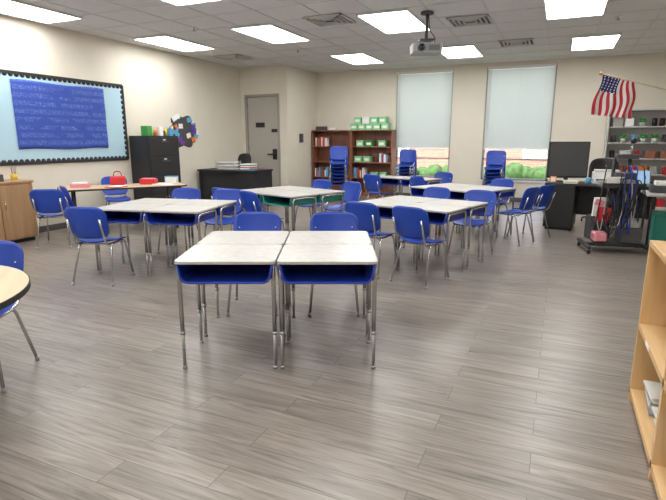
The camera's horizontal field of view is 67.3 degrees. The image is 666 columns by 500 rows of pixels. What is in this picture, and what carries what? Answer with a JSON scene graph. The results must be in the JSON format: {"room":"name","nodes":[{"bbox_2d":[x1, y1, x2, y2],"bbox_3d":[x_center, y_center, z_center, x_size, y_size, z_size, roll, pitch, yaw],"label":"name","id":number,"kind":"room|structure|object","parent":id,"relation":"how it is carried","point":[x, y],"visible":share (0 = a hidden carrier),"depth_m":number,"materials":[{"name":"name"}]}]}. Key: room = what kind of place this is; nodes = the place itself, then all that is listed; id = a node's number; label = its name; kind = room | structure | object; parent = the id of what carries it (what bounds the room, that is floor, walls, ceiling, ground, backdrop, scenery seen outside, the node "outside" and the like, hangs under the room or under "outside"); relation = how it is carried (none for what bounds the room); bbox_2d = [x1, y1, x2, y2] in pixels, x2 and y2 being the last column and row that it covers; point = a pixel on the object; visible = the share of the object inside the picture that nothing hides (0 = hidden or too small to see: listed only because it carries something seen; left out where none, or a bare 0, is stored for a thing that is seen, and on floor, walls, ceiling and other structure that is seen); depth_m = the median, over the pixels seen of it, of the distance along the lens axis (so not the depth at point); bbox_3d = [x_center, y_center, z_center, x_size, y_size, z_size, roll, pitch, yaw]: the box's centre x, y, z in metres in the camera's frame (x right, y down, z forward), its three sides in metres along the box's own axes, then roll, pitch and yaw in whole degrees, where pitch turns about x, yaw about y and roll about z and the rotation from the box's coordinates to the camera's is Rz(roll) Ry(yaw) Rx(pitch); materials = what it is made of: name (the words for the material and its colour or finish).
{"room":"classroom","nodes":[
{"label":"classroom","id":0,"kind":"room"},
{"bbox_2d":[0,14,242,225],"bbox_3d":[-4.714,-1.890,7.875,0.200,3.210,14.960,5,14,23],"label":"wall","id":1,"kind":"structure","parent":0,"point":[158,85],"depth_m":9.51,"materials":[{"name":"paint"}]},
{"bbox_2d":[39,222,66,232],"bbox_3d":[-4.955,-0.199,7.426,0.012,0.100,12.900,5,14,23],"label":"baseboard","id":2,"kind":"structure","parent":1,"relation":"attached to","point":[52,227],"depth_m":8.21,"materials":[{"name":"grey plastic"}]},
{"bbox_2d":[0,69,128,165],"bbox_3d":[-4.696,-1.995,7.608,0.025,1.370,3.980,5,14,23],"label":"bulletin board","id":3,"kind":"object","parent":1,"relation":"attached to","point":[10,154],"visible":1,"depth_m":8.17,"materials":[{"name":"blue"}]},
{"bbox_2d":[10,79,108,149],"bbox_3d":[-4.403,-2.181,8.196,0.010,1.040,1.680,5,14,23],"label":"poster","id":4,"kind":"object","parent":3,"relation":"attached to","point":[47,115],"visible":1,"depth_m":8.10,"materials":[{"name":"paper"}]},
{"bbox_2d":[168,114,197,147],"bbox_3d":[-3.243,-2.582,10.830,0.016,0.712,0.990,5,14,23],"label":"photo collage","id":5,"kind":"object","parent":1,"relation":"attached to","point":[184,128],"visible":0.84,"depth_m":10.87,"materials":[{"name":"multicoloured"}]},
{"bbox_2d":[240,68,245,152],"bbox_3d":[-2.252,-2.993,12.893,0.120,3.210,0.150,5,14,23],"label":"wall","id":6,"kind":"structure","parent":0,"point":[242,92],"depth_m":12.70,"materials":[{"name":"paint"}]},
{"bbox_2d":[244,65,290,185],"bbox_3d":[-1.644,-2.935,12.629,1.210,3.210,0.150,5,14,23],"label":"wall","id":7,"kind":"structure","parent":0,"point":[284,85],"depth_m":12.32,"materials":[{"name":"paint"}]},
{"bbox_2d":[244,93,280,186],"bbox_3d":[-1.754,-2.620,12.710,1.000,2.560,0.198,5,14,23],"label":"door","id":8,"kind":"structure","parent":7,"relation":"in","point":[262,111],"depth_m":12.62,"materials":[{"name":"grey paint"}]},
{"bbox_2d":[289,66,316,187],"bbox_3d":[-0.822,-3.052,13.159,0.150,3.210,1.510,5,14,23],"label":"wall","id":9,"kind":"structure","parent":0,"point":[303,89],"depth_m":13.00,"materials":[{"name":"paint"}]},
{"bbox_2d":[0,196,657,499],"bbox_3d":[-0.009,0.186,6.187,10.500,0.120,14.960,5,14,23],"label":"floor","id":10,"kind":"structure","parent":0,"point":[508,377],"depth_m":3.11,"materials":[{"name":"plastic"}]},
{"bbox_2d":[0,265,30,309],"bbox_3d":[-2.270,0.591,2.386,1.500,0.722,1.500,-6,14,-25],"label":"table","id":11,"kind":"object","parent":10,"relation":"on","point":[15,283],"visible":1,"depth_m":2.58,"materials":[{"name":"beige"}]},
{"bbox_2d":[0,179,37,242],"bbox_3d":[-5.208,-0.311,6.117,0.541,0.880,3.040,5,14,23],"label":"storage cabinet","id":12,"kind":"object","parent":10,"relation":"on","point":[18,221],"visible":0.89,"depth_m":7.10,"materials":[{"name":"brown wood"}]},
{"bbox_2d":[0,240,39,393],"bbox_3d":[-2.176,0.393,3.064,0.457,0.816,0.534,-2,13,-9],"label":"chair","id":13,"kind":"object","parent":10,"relation":"on","point":[11,253],"visible":0.65,"depth_m":3.23,"materials":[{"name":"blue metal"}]},
{"bbox_2d":[29,189,80,248],"bbox_3d":[-3.862,-0.461,6.948,0.457,0.816,0.534,-2,13,-11],"label":"chair","id":14,"kind":"object","parent":10,"relation":"on","point":[43,201],"visible":0.86,"depth_m":6.71,"materials":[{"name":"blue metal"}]},
{"bbox_2d":[59,185,107,243],"bbox_3d":[-3.670,-0.548,7.343,0.534,0.816,0.457,-10,16,-37],"label":"chair","id":15,"kind":"object","parent":10,"relation":"on","point":[69,203],"visible":0.3,"depth_m":7.04,"materials":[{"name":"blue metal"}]},
{"bbox_2d":[64,207,134,286],"bbox_3d":[-2.426,-0.077,5.203,0.457,0.816,0.534,1,12,6],"label":"chair","id":16,"kind":"object","parent":10,"relation":"on","point":[89,224],"visible":1,"depth_m":4.96,"materials":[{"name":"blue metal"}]},
{"bbox_2d":[101,176,130,225],"bbox_3d":[-3.816,-0.880,8.856,0.457,0.816,0.534,-7,14,-30],"label":"chair","id":17,"kind":"object","parent":10,"relation":"on","point":[105,180],"visible":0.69,"depth_m":8.91,"materials":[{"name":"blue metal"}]},
{"bbox_2d":[57,182,186,227],"bbox_3d":[-3.411,-0.696,8.239,1.900,0.722,0.760,-7,14,-30],"label":"table","id":18,"kind":"object","parent":10,"relation":"on","point":[178,184],"visible":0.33,"depth_m":8.02,"materials":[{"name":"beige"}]},
{"bbox_2d":[110,171,125,184],"bbox_3d":[-3.581,-1.200,8.317,0.220,0.228,0.150,-1,12,-6],"label":"tote bag","id":19,"kind":"object","parent":18,"relation":"on","point":[114,180],"visible":1,"depth_m":8.26,"materials":[{"name":"red"}]},
{"bbox_2d":[96,203,169,275],"bbox_3d":[-2.267,-0.133,5.670,0.625,0.725,0.525,3,13,12],"label":"student desk","id":20,"kind":"object","parent":10,"relation":"on","point":[133,213],"visible":0.77,"depth_m":5.59,"materials":[{"name":"grey"}]},
{"bbox_2d":[129,136,180,199],"bbox_3d":[-3.473,-1.478,9.911,0.492,1.530,0.840,5,14,23],"label":"filing cabinet","id":21,"kind":"object","parent":10,"relation":"on","point":[157,157],"visible":0.64,"depth_m":9.58,"materials":[{"name":"black metal"}]},
{"bbox_2d":[141,126,172,135],"bbox_3d":[-3.400,-2.301,9.675,0.160,0.180,0.682,5,14,23],"label":"supplies","id":22,"kind":"object","parent":21,"relation":"on","point":[145,130],"visible":1,"depth_m":9.61,"materials":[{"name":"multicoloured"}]},
{"bbox_2d":[122,198,190,263],"bbox_3d":[-2.156,-0.245,6.180,0.625,0.725,0.525,3,13,12],"label":"student desk","id":23,"kind":"object","parent":10,"relation":"on","point":[166,201],"visible":0.44,"depth_m":6.04,"materials":[{"name":"grey"}]},
{"bbox_2d":[157,188,201,253],"bbox_3d":[-2.033,-0.396,6.655,0.457,0.816,0.534,3,13,12],"label":"chair","id":24,"kind":"object","parent":10,"relation":"on","point":[178,193],"visible":0.25,"depth_m":6.81,"materials":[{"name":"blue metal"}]},
{"bbox_2d":[144,204,217,275],"bbox_3d":[-1.647,-0.105,5.541,0.625,0.725,0.525,3,13,12],"label":"student desk","id":25,"kind":"object","parent":10,"relation":"on","point":[171,214],"visible":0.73,"depth_m":5.42,"materials":[{"name":"grey"}]},
{"bbox_2d":[172,199,236,258],"bbox_3d":[-1.535,-0.217,6.051,0.625,0.725,0.525,3,13,12],"label":"student desk","id":26,"kind":"object","parent":10,"relation":"on","point":[224,206],"visible":0.52,"depth_m":5.94,"materials":[{"name":"grey"}]},
{"bbox_2d":[204,189,242,237],"bbox_3d":[-1.421,-0.366,6.518,0.457,0.816,0.534,2,13,8],"label":"chair","id":27,"kind":"object","parent":10,"relation":"on","point":[219,194],"visible":0.59,"depth_m":6.65,"materials":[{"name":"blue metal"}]},
{"bbox_2d":[174,244,283,368],"bbox_3d":[-0.668,0.369,3.386,0.625,0.725,0.525,0,12,0],"label":"student desk","id":28,"kind":"object","parent":10,"relation":"on","point":[202,263],"visible":0.88,"depth_m":3.22,"materials":[{"name":"grey"}]},
{"bbox_2d":[197,168,272,207],"bbox_3d":[-2.202,-1.423,11.338,1.520,0.810,0.760,5,14,23],"label":"office desk","id":29,"kind":"object","parent":10,"relation":"on","point":[239,179],"visible":0.62,"depth_m":11.05,"materials":[{"name":"wood"}]},
{"bbox_2d":[197,231,288,336],"bbox_3d":[-0.668,0.254,3.908,0.625,0.725,0.525,0,12,0],"label":"student desk","id":30,"kind":"object","parent":10,"relation":"on","point":[215,237],"visible":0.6,"depth_m":3.77,"materials":[{"name":"grey"}]},
{"bbox_2d":[226,212,281,316],"bbox_3d":[-0.681,0.104,4.377,0.457,0.816,0.534,0,12,0],"label":"chair","id":31,"kind":"object","parent":10,"relation":"on","point":[245,221],"visible":0.25,"depth_m":4.53,"materials":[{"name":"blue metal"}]},
{"bbox_2d":[239,190,284,230],"bbox_3d":[-0.932,-0.397,6.658,0.534,0.816,0.457,-11,16,-41],"label":"chair","id":32,"kind":"object","parent":10,"relation":"on","point":[250,200],"visible":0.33,"depth_m":6.40,"materials":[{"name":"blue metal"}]},
{"bbox_2d":[243,188,287,230],"bbox_3d":[-1.047,-0.523,7.443,0.625,0.725,0.525,12,17,43],"label":"student desk","id":33,"kind":"object","parent":10,"relation":"on","point":[259,191],"visible":0.27,"depth_m":7.36,"materials":[{"name":"grey"}]},
{"bbox_2d":[262,191,318,235],"bbox_3d":[-0.591,-0.428,7.013,0.625,0.725,0.525,12,17,43],"label":"student desk","id":34,"kind":"object","parent":10,"relation":"on","point":[287,199],"visible":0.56,"depth_m":6.88,"materials":[{"name":"grey"}]},
{"bbox_2d":[267,186,313,230],"bbox_3d":[-0.676,-0.606,7.818,0.625,0.725,0.525,12,17,43],"label":"student desk","id":35,"kind":"object","parent":10,"relation":"on","point":[289,188],"visible":0.16,"depth_m":7.74,"materials":[{"name":"grey"}]},
{"bbox_2d":[295,179,330,218],"bbox_3d":[-0.325,-0.730,8.171,0.457,0.816,0.534,11,16,40],"label":"chair","id":36,"kind":"object","parent":10,"relation":"on","point":[318,183],"visible":0.43,"depth_m":8.24,"materials":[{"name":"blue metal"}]},
{"bbox_2d":[292,188,344,230],"bbox_3d":[-0.220,-0.511,7.388,0.625,0.725,0.525,12,17,43],"label":"student desk","id":37,"kind":"object","parent":10,"relation":"on","point":[325,195],"visible":0.51,"depth_m":7.22,"materials":[{"name":"grey"}]},
{"bbox_2d":[277,244,377,368],"bbox_3d":[-0.034,0.369,3.386,0.625,0.725,0.525,0,12,0],"label":"student desk","id":38,"kind":"object","parent":10,"relation":"on","point":[298,263],"visible":1,"depth_m":3.22,"materials":[{"name":"grey"}]},
{"bbox_2d":[285,231,371,336],"bbox_3d":[-0.034,0.254,3.908,0.625,0.725,0.525,0,12,0],"label":"student desk","id":39,"kind":"object","parent":10,"relation":"on","point":[295,237],"visible":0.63,"depth_m":3.81,"materials":[{"name":"grey"}]},
{"bbox_2d":[312,130,350,190],"bbox_3d":[0.015,-2.364,13.536,1.126,1.705,0.365,5,14,23],"label":"bookcase","id":40,"kind":"object","parent":10,"relation":"on","point":[320,154],"visible":0.46,"depth_m":13.61,"materials":[{"name":"brown wood"}]},
{"bbox_2d":[315,136,390,177],"bbox_3d":[0.520,-2.474,13.262,2.121,1.064,0.200,5,14,23],"label":"books","id":41,"kind":"object","parent":40,"relation":"in","point":[320,141],"visible":0.68,"depth_m":13.39,"materials":[{"name":"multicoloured paper"}]},
{"bbox_2d":[308,212,359,316],"bbox_3d":[0.009,0.104,4.377,0.457,0.816,0.534,0,12,0],"label":"chair","id":42,"kind":"object","parent":10,"relation":"on","point":[321,221],"visible":0.25,"depth_m":4.53,"materials":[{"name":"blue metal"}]},
{"bbox_2d":[329,146,347,189],"bbox_3d":[0.129,-1.816,11.966,0.457,1.308,0.642,1,12,4],"label":"chairs","id":43,"kind":"object","parent":10,"relation":"on","point":[338,173],"visible":0.88,"depth_m":12.01,"materials":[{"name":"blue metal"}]},
{"bbox_2d":[324,181,361,211],"bbox_3d":[0.139,-0.633,7.733,0.534,0.816,0.457,-11,16,-41],"label":"chair","id":44,"kind":"object","parent":10,"relation":"on","point":[352,189],"visible":0.57,"depth_m":7.82,"materials":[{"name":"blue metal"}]},
{"bbox_2d":[345,201,398,278],"bbox_3d":[0.425,-0.153,5.550,0.457,0.816,0.534,9,15,36],"label":"chair","id":45,"kind":"object","parent":10,"relation":"on","point":[367,214],"visible":0.69,"depth_m":5.30,"materials":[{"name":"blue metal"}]},
{"bbox_2d":[350,130,396,196],"bbox_3d":[1.047,-2.266,13.087,1.126,1.705,0.365,5,14,23],"label":"bookcase","id":46,"kind":"object","parent":10,"relation":"on","point":[390,135],"visible":0.68,"depth_m":13.15,"materials":[{"name":"brown wood"}]},
{"bbox_2d":[350,117,390,129],"bbox_3d":[0.966,-3.264,12.908,1.055,0.321,0.235,5,14,23],"label":"storage bins","id":47,"kind":"object","parent":46,"relation":"on","point":[360,123],"visible":0.99,"depth_m":12.79,"materials":[{"name":"green"}]},
{"bbox_2d":[354,140,388,175],"bbox_3d":[1.012,-2.378,13.082,0.915,0.955,0.235,5,14,23],"label":"storage bins","id":48,"kind":"object","parent":46,"relation":"in","point":[358,142],"visible":0.86,"depth_m":12.99,"materials":[{"name":"green"}]},
{"bbox_2d":[363,174,391,199],"bbox_3d":[0.889,-1.083,9.777,0.457,0.816,0.534,12,17,43],"label":"chair","id":49,"kind":"object","parent":10,"relation":"on","point":[372,182],"visible":0.92,"depth_m":9.57,"materials":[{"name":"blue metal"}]},
{"bbox_2d":[358,199,417,268],"bbox_3d":[0.623,-0.210,6.022,0.625,0.725,0.525,10,16,38],"label":"student desk","id":50,"kind":"object","parent":10,"relation":"on","point":[385,207],"visible":0.3,"depth_m":5.94,"materials":[{"name":"grey"}]},
{"bbox_2d":[376,175,409,198],"bbox_3d":[1.251,-1.124,10.176,0.625,0.725,0.525,12,17,43],"label":"student desk","id":51,"kind":"object","parent":10,"relation":"on","point":[386,180],"visible":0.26,"depth_m":10.19,"materials":[{"name":"grey"}]},
{"bbox_2d":[394,149,416,195],"bbox_3d":[1.808,-1.876,12.429,0.457,1.226,0.624,5,14,23],"label":"chairs","id":52,"kind":"object","parent":10,"relation":"on","point":[407,166],"visible":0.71,"depth_m":12.45,"materials":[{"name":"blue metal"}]},
{"bbox_2d":[378,195,438,260],"bbox_3d":[0.962,-0.299,6.424,0.625,0.725,0.525,10,16,38],"label":"student desk","id":53,"kind":"object","parent":10,"relation":"on","point":[398,197],"visible":0.43,"depth_m":6.35,"materials":[{"name":"grey"}]},
{"bbox_2d":[409,176,424,195],"bbox_3d":[1.638,-0.877,8.840,0.457,0.816,0.534,-11,17,-42],"label":"chair","id":54,"kind":"object","parent":10,"relation":"on","point":[415,180],"visible":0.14,"depth_m":8.97,"materials":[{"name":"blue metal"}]},
{"bbox_2d":[390,205,449,289],"bbox_3d":[0.900,-0.069,5.167,0.457,0.816,0.534,12,17,42],"label":"chair","id":55,"kind":"object","parent":10,"relation":"on","point":[411,223],"visible":1,"depth_m":4.98,"materials":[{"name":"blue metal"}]},
{"bbox_2d":[401,177,441,194],"bbox_3d":[1.707,-1.029,9.746,0.625,0.725,0.525,12,17,43],"label":"student desk","id":56,"kind":"object","parent":10,"relation":"on","point":[404,181],"visible":0.3,"depth_m":9.66,"materials":[{"name":"grey"}]},
{"bbox_2d":[403,187,450,250],"bbox_3d":[1.292,-0.433,6.821,0.457,0.816,0.534,12,17,42],"label":"chair","id":57,"kind":"object","parent":10,"relation":"on","point":[430,192],"visible":0.2,"depth_m":6.90,"materials":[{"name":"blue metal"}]},
{"bbox_2d":[398,203,468,278],"bbox_3d":[1.112,-0.124,5.628,0.625,0.725,0.525,10,16,38],"label":"student desk","id":58,"kind":"object","parent":10,"relation":"on","point":[438,214],"visible":0.64,"depth_m":5.50,"materials":[{"name":"grey"}]},
{"bbox_2d":[411,185,459,235],"bbox_3d":[1.631,-0.649,8.015,0.525,0.725,0.625,-11,16,-40],"label":"student desk","id":59,"kind":"object","parent":10,"relation":"on","point":[415,190],"visible":0.34,"depth_m":7.99,"materials":[{"name":"grey"}]},
{"bbox_2d":[434,172,452,183],"bbox_3d":[2.104,-1.152,10.091,0.457,0.816,0.534,12,17,43],"label":"chair","id":60,"kind":"object","parent":10,"relation":"on","point":[446,177],"visible":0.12,"depth_m":10.19,"materials":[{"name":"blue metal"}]},
{"bbox_2d":[421,199,487,268],"bbox_3d":[1.451,-0.212,6.030,0.625,0.725,0.525,10,16,38],"label":"student desk","id":61,"kind":"object","parent":10,"relation":"on","point":[475,207],"visible":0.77,"depth_m":5.89,"materials":[{"name":"grey"}]},
{"bbox_2d":[442,187,496,241],"bbox_3d":[2.047,-0.546,7.548,0.525,0.725,0.625,-11,16,-40],"label":"student desk","id":62,"kind":"object","parent":10,"relation":"on","point":[456,193],"visible":0.45,"depth_m":7.51,"materials":[{"name":"grey"}]},
{"bbox_2d":[448,190,496,260],"bbox_3d":[1.786,-0.340,6.399,0.457,0.816,0.534,9,15,36],"label":"chair","id":63,"kind":"object","parent":10,"relation":"on","point":[488,196],"visible":0.73,"depth_m":6.43,"materials":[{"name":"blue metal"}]},
{"bbox_2d":[463,185,515,237],"bbox_3d":[2.450,-0.621,7.890,0.525,0.725,0.625,-11,16,-40],"label":"student desk","id":64,"kind":"object","parent":10,"relation":"on","point":[502,192],"visible":0.52,"depth_m":7.66,"materials":[{"name":"grey"}]},
{"bbox_2d":[472,178,513,230],"bbox_3d":[2.694,-0.773,8.367,0.534,0.816,0.457,-11,16,-40],"label":"chair","id":65,"kind":"object","parent":10,"relation":"on","point":[500,182],"visible":0.35,"depth_m":8.40,"materials":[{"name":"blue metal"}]},
{"bbox_2d":[482,150,505,206],"bbox_3d":[3.609,-1.609,11.218,0.457,1.226,0.624,5,14,23],"label":"chairs","id":66,"kind":"object","parent":10,"relation":"on","point":[495,167],"visible":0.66,"depth_m":11.25,"materials":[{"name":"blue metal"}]},
{"bbox_2d":[491,187,539,245],"bbox_3d":[2.633,-0.517,7.205,0.457,0.816,0.534,-11,17,-42],"label":"chair","id":67,"kind":"object","parent":10,"relation":"on","point":[529,196],"visible":1,"depth_m":7.02,"materials":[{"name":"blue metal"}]},
{"bbox_2d":[506,184,555,240],"bbox_3d":[3.018,-0.601,7.584,0.457,0.816,0.534,-9,15,-35],"label":"chair","id":68,"kind":"object","parent":10,"relation":"on","point":[545,192],"visible":0.75,"depth_m":7.39,"materials":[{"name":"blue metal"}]},
{"bbox_2d":[584,214,611,238],"bbox_3d":[4.000,-0.376,7.540,0.300,0.396,0.345,2,13,9],"label":"backpack","id":69,"kind":"object","parent":10,"relation":"on","point":[589,227],"visible":0.35,"depth_m":7.47,"materials":[{"name":"grey"}]},
{"bbox_2d":[543,181,656,230],"bbox_3d":[4.349,-0.710,8.200,1.600,0.765,0.720,7,14,29],"label":"desk","id":70,"kind":"object","parent":10,"relation":"on","point":[569,200],"visible":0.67,"depth_m":8.21,"materials":[{"name":"black metal"}]},
{"bbox_2d":[546,142,590,181],"bbox_3d":[3.943,-1.482,8.390,0.660,0.660,0.200,1,12,4],"label":"computer monitor","id":71,"kind":"object","parent":70,"relation":"on","point":[566,160],"visible":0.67,"depth_m":8.36,"materials":[{"name":"black plastic"}]},
{"bbox_2d":[591,169,619,183],"bbox_3d":[4.402,-1.180,8.051,0.400,0.215,0.430,5,14,23],"label":"printer","id":72,"kind":"object","parent":70,"relation":"on","point":[598,175],"visible":0.56,"depth_m":7.99,"materials":[{"name":"white paint"}]},
{"bbox_2d":[626,170,650,185],"bbox_3d":[4.753,-1.121,7.765,0.340,0.222,0.302,5,14,23],"label":"laptop","id":73,"kind":"object","parent":70,"relation":"on","point":[640,172],"visible":0.38,"depth_m":7.83,"materials":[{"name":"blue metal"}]},
{"bbox_2d":[581,158,618,220],"bbox_3d":[4.793,-1.053,8.904,0.590,1.132,0.588,5,14,23],"label":"office chair","id":74,"kind":"object","parent":10,"relation":"on","point":[599,163],"visible":0.18,"depth_m":9.04,"materials":[{"name":"black plastic"}]},
{"bbox_2d":[577,138,651,253],"bbox_3d":[3.745,-0.709,6.543,0.770,1.475,0.628,3,13,14],"label":"equipment cart","id":75,"kind":"object","parent":10,"relation":"on","point":[627,233],"visible":0.98,"depth_m":6.43,"materials":[{"name":"black metal"}]},
{"bbox_2d":[603,108,665,210],"bbox_3d":[6.580,-1.910,10.610,1.506,2.075,0.385,5,14,23],"label":"shelving unit","id":76,"kind":"object","parent":10,"relation":"on","point":[636,129],"visible":0.35,"depth_m":10.67,"materials":[{"name":"grey"}]},
{"bbox_2d":[612,118,633,125],"label":"boxes","id":77,"kind":"object","parent":76,"relation":"on","point":[616,122],"depth_m":10.54,"materials":[{"name":"white"}]},
{"bbox_2d":[609,150,665,158],"label":"boxes","id":78,"kind":"object","parent":76,"relation":"on","point":[647,154],"depth_m":10.49,"materials":[{"name":"brown cardboard"}]},
{"bbox_2d":[611,134,665,141],"label":"potted plants","id":79,"kind":"object","parent":76,"relation":"on","point":[613,137],"depth_m":10.52,"materials":[{"name":"green plant"}]},
{"bbox_2d":[619,166,665,174],"label":"boxes","id":80,"kind":"object","parent":76,"relation":"on","point":[653,169],"depth_m":10.53,"materials":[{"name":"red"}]},
{"bbox_2d":[628,240,665,499],"bbox_3d":[1.390,0.645,1.655,0.382,0.930,2.330,5,14,23],"label":"bookshelf","id":81,"kind":"object","parent":10,"relation":"on","point":[649,360],"visible":1,"depth_m":2.64,"materials":[{"name":"beige wood"}]},
{"bbox_2d":[643,380,661,425],"bbox_3d":[1.578,0.883,2.109,0.328,0.103,1.225,5,14,23],"label":"stacks","id":82,"kind":"object","parent":81,"relation":"in","point":[652,389],"visible":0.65,"depth_m":2.56,"materials":[{"name":"white"}]},
{"bbox_2d":[641,190,665,245],"bbox_3d":[4.961,-0.396,6.842,1.300,0.735,0.700,5,14,23],"label":"work table","id":83,"kind":"object","parent":10,"relation":"on","point":[652,195],"visible":0.72,"depth_m":6.84,"materials":[{"name":"black metal"}]},
{"bbox_2d":[648,180,665,192],"bbox_3d":[4.652,-0.884,6.931,0.439,0.180,0.200,5,14,23],"label":"boxes","id":84,"kind":"object","parent":83,"relation":"on","point":[659,186],"visible":1,"depth_m":6.90,"materials":[{"name":"grey"}]},
{"bbox_2d":[648,210,665,242],"bbox_3d":[4.724,-0.289,6.973,0.530,0.470,0.390,5,14,23],"label":"storage tote","id":85,"kind":"object","parent":10,"relation":"on","point":[657,231],"visible":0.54,"depth_m":6.89,"materials":[{"name":"teal"}]},
{"bbox_2d":[0,0,665,72],"bbox_3d":[-0.009,-3.081,5.469,10.500,0.150,14.960,5,14,23],"label":"ceiling","id":86,"kind":"structure","parent":0,"point":[168,11],"depth_m":8.01,"materials":[{"name":"tile"}]},
{"bbox_2d":[0,0,82,23],"bbox_3d":[-4.298,-3.293,6.862,0.760,0.020,1.400,5,14,23],"label":"ceiling light panel","id":87,"kind":"object","parent":86,"relation":"in","point":[15,8],"depth_m":7.03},
{"bbox_2d":[132,35,215,51],"bbox_3d":[-2.915,-3.829,9.296,0.760,0.020,1.400,5,14,23],"label":"ceiling light panel","id":88,"kind":"object","parent":86,"relation":"in","point":[167,41],"depth_m":9.23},
{"bbox_2d":[161,0,221,5],"bbox_3d":[-1.996,-3.073,5.861,0.760,0.020,1.400,5,14,23],"label":"ceiling light panel","id":89,"kind":"object","parent":86,"relation":"in","point":[175,2],"depth_m":6.43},
{"bbox_2d":[213,54,252,60],"bbox_3d":[-2.161,-4.158,10.831,0.600,0.036,0.600,5,14,23],"label":"ceiling vent","id":90,"kind":"object","parent":86,"relation":"in","point":[234,57],"visible":1,"depth_m":10.73,"materials":[{"name":"grey"}]},
{"bbox_2d":[230,23,310,43],"bbox_3d":[-1.024,-3.648,8.474,0.760,0.020,1.400,5,14,23],"label":"ceiling light panel","id":91,"kind":"object","parent":86,"relation":"in","point":[270,33],"depth_m":8.37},
{"bbox_2d":[303,13,355,26],"bbox_3d":[-0.045,-3.415,7.452,0.600,0.036,0.600,5,14,23],"label":"ceiling vent","id":92,"kind":"object","parent":86,"relation":"in","point":[335,19],"visible":1,"depth_m":7.38,"materials":[{"name":"grey"}]},
{"bbox_2d":[28,0,665,71],"bbox_3d":[-0.009,-3.005,5.486,10.100,0.006,14.560,5,14,23],"label":"grid","id":93,"kind":"object","parent":86,"relation":"attached to","point":[483,3],"visible":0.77,"depth_m":8.20,"materials":[{"name":"silver metal"}]},
{"bbox_2d":[330,53,384,64],"bbox_3d":[0.560,-4.211,11.035,0.760,0.020,1.400,5,14,23],"label":"ceiling light panel","id":94,"kind":"object","parent":86,"relation":"in","point":[353,58],"depth_m":10.93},
{"bbox_2d":[356,9,430,33],"bbox_3d":[0.959,-3.458,7.612,0.760,0.020,1.400,5,14,23],"label":"ceiling light panel","id":95,"kind":"object","parent":86,"relation":"in","point":[403,20],"depth_m":7.52,"materials":[{"name":"plastic"}]},
{"bbox_2d":[410,10,442,55],"bbox_3d":[1.322,-3.061,7.057,0.420,0.558,0.373,0,12,0],"label":"ceiling projector","id":96,"kind":"object","parent":86,"relation":"hanging from","point":[416,49],"depth_m":6.99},
{"bbox_2d":[441,44,483,58],"bbox_3d":[2.579,-4.018,10.157,0.760,0.020,1.400,5,14,23],"label":"ceiling light panel","id":97,"kind":"object","parent":86,"relation":"in","point":[461,51],"depth_m":10.15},
{"bbox_2d":[446,14,492,27],"bbox_3d":[2.056,-3.425,7.500,0.600,0.036,0.600,5,14,23],"label":"ceiling vent","id":98,"kind":"object","parent":86,"relation":"in","point":[483,19],"visible":1,"depth_m":7.43,"materials":[{"name":"grey"}]},
{"bbox_2d":[498,38,534,46],"bbox_3d":[3.367,-3.794,9.175,0.600,0.036,0.600,5,14,23],"label":"ceiling vent","id":99,"kind":"object","parent":86,"relation":"in","point":[527,41],"visible":1,"depth_m":9.10,"materials":[{"name":"grey"}]},
{"bbox_2d":[543,0,608,19],"bbox_3d":[3.215,-3.242,6.631,0.760,0.020,1.400,5,14,23],"label":"ceiling light panel","id":100,"kind":"object","parent":86,"relation":"in","point":[554,9],"depth_m":6.78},
{"bbox_2d":[571,33,621,50],"bbox_3d":[4.799,-3.806,9.192,0.760,0.020,1.400,5,14,23],"label":"ceiling light panel","id":101,"kind":"object","parent":86,"relation":"in","point":[608,41],"depth_m":9.14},
{"bbox_2d":[316,52,665,197],"bbox_3d":[2.993,-2.888,12.414,10.100,3.210,0.200,5,14,23],"label":"wall","id":102,"kind":"structure","parent":0,"point":[343,96],"depth_m":11.94,"materials":[{"name":"paint"}]},
{"bbox_2d":[396,72,453,177],"bbox_3d":[2.279,-3.134,12.646,1.490,2.650,0.190,5,14,23],"label":"window","id":103,"kind":"structure","parent":102,"relation":"in","point":[397,157],"depth_m":12.71,"materials":[{"name":"grey"}]},
{"bbox_2d":[396,69,453,149],"bbox_3d":[2.265,-3.482,12.537,1.390,1.918,0.079,5,14,23],"label":"window blind","id":104,"kind":"object","parent":103,"relation":"attached to","point":[423,100],"visible":1,"depth_m":12.53,"materials":[{"name":"fabric"}]},
{"bbox_2d":[479,64,557,182],"bbox_3d":[4.330,-2.938,11.754,1.580,2.650,0.190,5,14,23],"label":"window","id":105,"kind":"structure","parent":102,"relation":"in","point":[483,150],"depth_m":11.87,"materials":[{"name":"grey"}]},
{"bbox_2d":[483,63,556,149],"bbox_3d":[4.316,-3.301,11.642,1.480,1.888,0.079,5,14,23],"label":"window blind","id":106,"kind":"object","parent":105,"relation":"attached to","point":[519,102],"visible":0.99,"depth_m":11.63,"materials":[{"name":"fabric"}]},
{"label":"outside","id":107,"kind":"structure","parent":0,"visible":0},
{"bbox_3d":[14.858,-5.506,32.958,80.000,0.100,46.940,5,14,23],"label":"ground","id":108,"kind":"structure","parent":107,"visible":0},
{"bbox_2d":[398,162,545,178],"bbox_3d":[6.232,-2.808,18.861,18.458,1.017,1.398,5,14,23],"label":"hedge","id":109,"kind":"object","parent":108,"relation":"on","point":[514,169],"visible":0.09,"depth_m":18.34,"materials":[{"name":"green plant"}]},
{"bbox_2d":[398,131,547,167],"bbox_3d":[7.528,-4.516,21.354,24.200,2.950,4.200,5,14,23],"label":"brick building","id":110,"kind":"structure","parent":108,"relation":"on","point":[524,154],"depth_m":19.70,"materials":[{"name":"brick"}]},
{"bbox_3d":[4.695,-0.991,3.784,0.200,3.210,14.960,5,14,23],"label":"wall","id":111,"kind":"structure","parent":0,"visible":0},
{"bbox_2d":[591,72,665,118],"bbox_3d":[5.356,-2.510,7.979,2.161,0.784,0.116,9,15,34],"label":"flag","id":112,"kind":"object","parent":111,"relation":"attached to","point":[615,97],"visible":1,"depth_m":8.41,"materials":[{"name":"multicoloured fabric"}]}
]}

